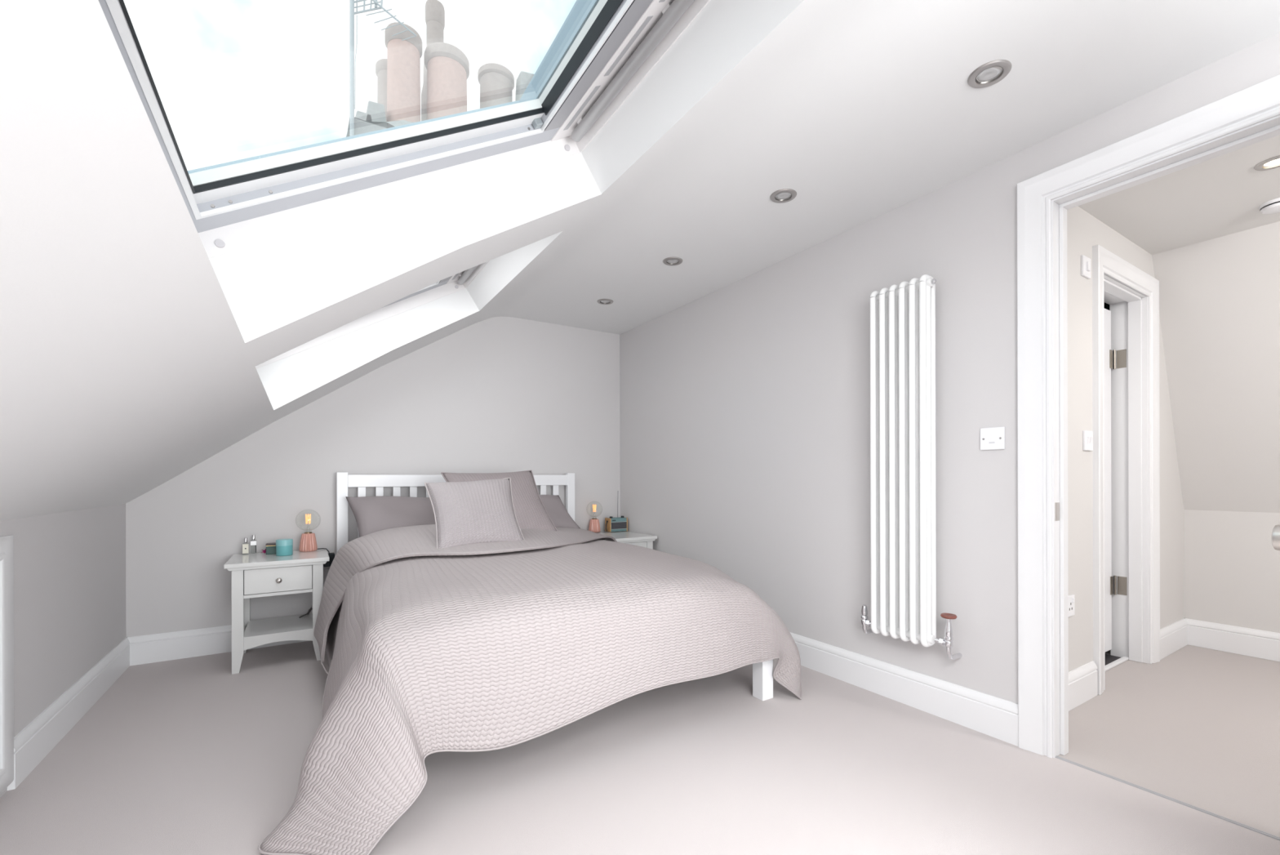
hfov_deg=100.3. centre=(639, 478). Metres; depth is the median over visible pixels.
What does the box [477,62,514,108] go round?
chimney pot
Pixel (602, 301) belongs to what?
recessed light
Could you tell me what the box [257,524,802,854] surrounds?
quilt
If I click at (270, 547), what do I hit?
box
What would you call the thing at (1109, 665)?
threshold
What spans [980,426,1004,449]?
light switch
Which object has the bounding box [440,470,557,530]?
cushion
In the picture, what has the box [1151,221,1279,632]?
wall
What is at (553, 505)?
pillow
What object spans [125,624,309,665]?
baseboard
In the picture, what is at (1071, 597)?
power socket
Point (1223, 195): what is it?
ceiling
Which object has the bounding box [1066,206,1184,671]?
wall
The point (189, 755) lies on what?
floor
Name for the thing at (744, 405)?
wall
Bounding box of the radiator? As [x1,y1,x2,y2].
[861,274,962,659]
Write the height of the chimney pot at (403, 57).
0.872 m
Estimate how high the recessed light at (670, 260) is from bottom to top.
0.016 m
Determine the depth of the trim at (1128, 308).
2.92 m
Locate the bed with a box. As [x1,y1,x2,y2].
[336,471,773,700]
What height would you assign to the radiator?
1.571 m
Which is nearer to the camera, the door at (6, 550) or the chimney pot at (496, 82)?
the door at (6, 550)
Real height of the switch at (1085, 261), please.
0.090 m
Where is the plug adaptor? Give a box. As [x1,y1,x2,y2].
[323,552,334,566]
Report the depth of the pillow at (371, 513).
3.23 m
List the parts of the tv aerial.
rod, rod, rod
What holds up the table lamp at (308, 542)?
on the nightstand at (253, 575)
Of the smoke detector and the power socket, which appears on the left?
the power socket
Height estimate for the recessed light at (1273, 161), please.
0.016 m
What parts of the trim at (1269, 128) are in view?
strike plate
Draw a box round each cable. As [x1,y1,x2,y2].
[299,605,311,617]
[317,547,330,565]
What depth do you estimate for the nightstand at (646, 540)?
3.98 m
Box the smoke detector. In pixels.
[1259,197,1279,213]
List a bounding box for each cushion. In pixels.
[424,477,524,548]
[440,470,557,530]
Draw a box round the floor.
[0,640,1279,854]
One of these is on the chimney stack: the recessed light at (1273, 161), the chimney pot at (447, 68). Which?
the chimney pot at (447, 68)
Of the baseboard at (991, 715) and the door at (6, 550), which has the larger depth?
the baseboard at (991, 715)
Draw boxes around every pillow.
[345,495,435,537]
[539,494,581,528]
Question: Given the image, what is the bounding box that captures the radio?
[604,507,627,532]
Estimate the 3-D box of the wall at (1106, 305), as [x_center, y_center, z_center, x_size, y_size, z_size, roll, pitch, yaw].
[2.243,-0.112,3.039,1.235,2.212,0.500,0,0,-32]
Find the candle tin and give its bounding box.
[275,538,293,555]
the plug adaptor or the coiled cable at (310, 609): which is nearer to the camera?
the coiled cable at (310, 609)
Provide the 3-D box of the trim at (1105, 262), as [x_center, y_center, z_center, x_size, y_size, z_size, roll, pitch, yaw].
[2.462,-0.041,2.690,0.847,2.070,0.024,0,0,-32]
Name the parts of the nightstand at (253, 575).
leg, leg, cornice, drawer rail, drawer, knob, leg, leg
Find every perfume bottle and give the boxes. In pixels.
[242,537,248,553]
[250,534,256,552]
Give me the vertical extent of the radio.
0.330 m
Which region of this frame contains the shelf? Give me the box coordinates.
[244,613,312,636]
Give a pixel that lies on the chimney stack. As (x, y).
(375, 119)
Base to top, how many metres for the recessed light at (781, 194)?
0.016 m
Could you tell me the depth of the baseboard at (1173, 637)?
3.06 m
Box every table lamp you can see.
[298,513,317,551]
[588,504,600,532]
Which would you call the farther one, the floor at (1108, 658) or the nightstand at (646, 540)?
the nightstand at (646, 540)
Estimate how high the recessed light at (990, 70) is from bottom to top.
0.016 m
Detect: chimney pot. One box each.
[375,58,386,121]
[384,22,422,128]
[421,0,444,120]
[424,42,469,119]
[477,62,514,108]
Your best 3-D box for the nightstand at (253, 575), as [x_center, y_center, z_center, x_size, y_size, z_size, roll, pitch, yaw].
[-2.034,0.721,3.022,0.465,0.568,0.456,0,0,-32]
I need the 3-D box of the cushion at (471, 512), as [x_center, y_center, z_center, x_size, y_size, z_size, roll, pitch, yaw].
[-0.833,0.171,2.714,0.455,0.352,0.387,0,0,-32]
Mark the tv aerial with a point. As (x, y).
(352, 81)
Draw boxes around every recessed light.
[596,298,613,304]
[662,257,682,265]
[769,188,796,203]
[967,59,1011,88]
[1253,155,1279,170]
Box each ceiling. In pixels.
[0,0,1279,520]
[1077,134,1279,254]
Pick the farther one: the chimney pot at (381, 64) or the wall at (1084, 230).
the chimney pot at (381, 64)
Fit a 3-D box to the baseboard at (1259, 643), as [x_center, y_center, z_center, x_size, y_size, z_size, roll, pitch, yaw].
[3.902,0.914,2.206,0.018,0.152,2.375,0,0,-32]
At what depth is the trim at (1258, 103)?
1.93 m
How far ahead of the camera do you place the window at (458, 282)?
3.09 m
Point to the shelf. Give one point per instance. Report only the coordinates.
(290, 625)
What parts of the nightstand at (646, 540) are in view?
drawer, cornice, leg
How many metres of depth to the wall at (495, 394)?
3.54 m
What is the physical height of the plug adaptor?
0.080 m
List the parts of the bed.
headboard post, headboard rail, headboard post, leg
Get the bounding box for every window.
[97,0,710,257]
[255,261,488,368]
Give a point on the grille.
(615, 525)
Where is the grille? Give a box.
[611,521,626,528]
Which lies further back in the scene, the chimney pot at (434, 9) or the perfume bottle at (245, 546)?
the chimney pot at (434, 9)
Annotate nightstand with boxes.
[223,548,329,674]
[598,530,657,549]
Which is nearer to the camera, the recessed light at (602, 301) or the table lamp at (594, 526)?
the recessed light at (602, 301)
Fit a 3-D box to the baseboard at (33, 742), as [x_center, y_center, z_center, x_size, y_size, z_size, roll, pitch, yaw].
[-2.397,0.930,2.305,0.018,0.152,1.368,0,0,-32]
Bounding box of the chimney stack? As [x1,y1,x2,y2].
[346,71,533,137]
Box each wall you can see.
[0,503,126,797]
[125,316,620,636]
[619,32,1279,703]
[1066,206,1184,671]
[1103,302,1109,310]
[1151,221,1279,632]
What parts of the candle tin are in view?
lid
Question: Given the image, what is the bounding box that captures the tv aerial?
[349,0,416,136]
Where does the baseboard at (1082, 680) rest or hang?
attached to the wall at (1084, 230)
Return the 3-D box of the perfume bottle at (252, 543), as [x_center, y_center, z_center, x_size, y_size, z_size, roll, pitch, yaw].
[-2.269,0.384,3.137,0.028,0.108,0.028,0,0,-32]
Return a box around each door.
[0,534,13,793]
[1103,307,1126,651]
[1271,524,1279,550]
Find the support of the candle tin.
on the nightstand at (253, 575)
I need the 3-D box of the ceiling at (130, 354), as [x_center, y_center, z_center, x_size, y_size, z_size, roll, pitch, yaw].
[-0.079,-0.554,1.614,3.210,1.365,5.013,0,0,-32]
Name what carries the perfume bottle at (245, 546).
on the nightstand at (253, 575)
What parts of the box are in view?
lid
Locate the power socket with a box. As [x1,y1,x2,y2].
[1067,594,1075,616]
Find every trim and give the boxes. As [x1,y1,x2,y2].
[1017,75,1279,757]
[1051,115,1279,757]
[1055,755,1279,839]
[1092,244,1159,694]
[1103,274,1148,663]
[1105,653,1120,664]
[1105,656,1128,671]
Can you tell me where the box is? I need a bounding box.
[266,542,275,554]
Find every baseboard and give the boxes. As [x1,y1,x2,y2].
[7,637,129,790]
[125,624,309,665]
[790,631,1017,746]
[1068,660,1097,711]
[1160,617,1187,659]
[1185,617,1279,661]
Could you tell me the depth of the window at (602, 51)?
1.48 m
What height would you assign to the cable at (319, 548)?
0.109 m
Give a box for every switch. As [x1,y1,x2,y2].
[1080,254,1090,279]
[1083,430,1093,450]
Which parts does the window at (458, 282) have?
sash, sash trim, sash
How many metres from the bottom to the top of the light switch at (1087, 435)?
0.090 m
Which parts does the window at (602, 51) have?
sash rail, sash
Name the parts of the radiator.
wheel handle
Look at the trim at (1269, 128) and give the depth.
1.92 m
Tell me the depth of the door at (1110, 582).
2.95 m
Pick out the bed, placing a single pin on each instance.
(762, 672)
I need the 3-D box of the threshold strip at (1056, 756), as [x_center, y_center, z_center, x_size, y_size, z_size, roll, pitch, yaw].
[1.694,0.999,1.586,0.012,0.014,0.780,0,0,-32]
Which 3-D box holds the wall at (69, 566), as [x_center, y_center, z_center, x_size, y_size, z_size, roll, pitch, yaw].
[-1.476,0.543,0.731,0.100,0.922,5.013,0,0,-32]

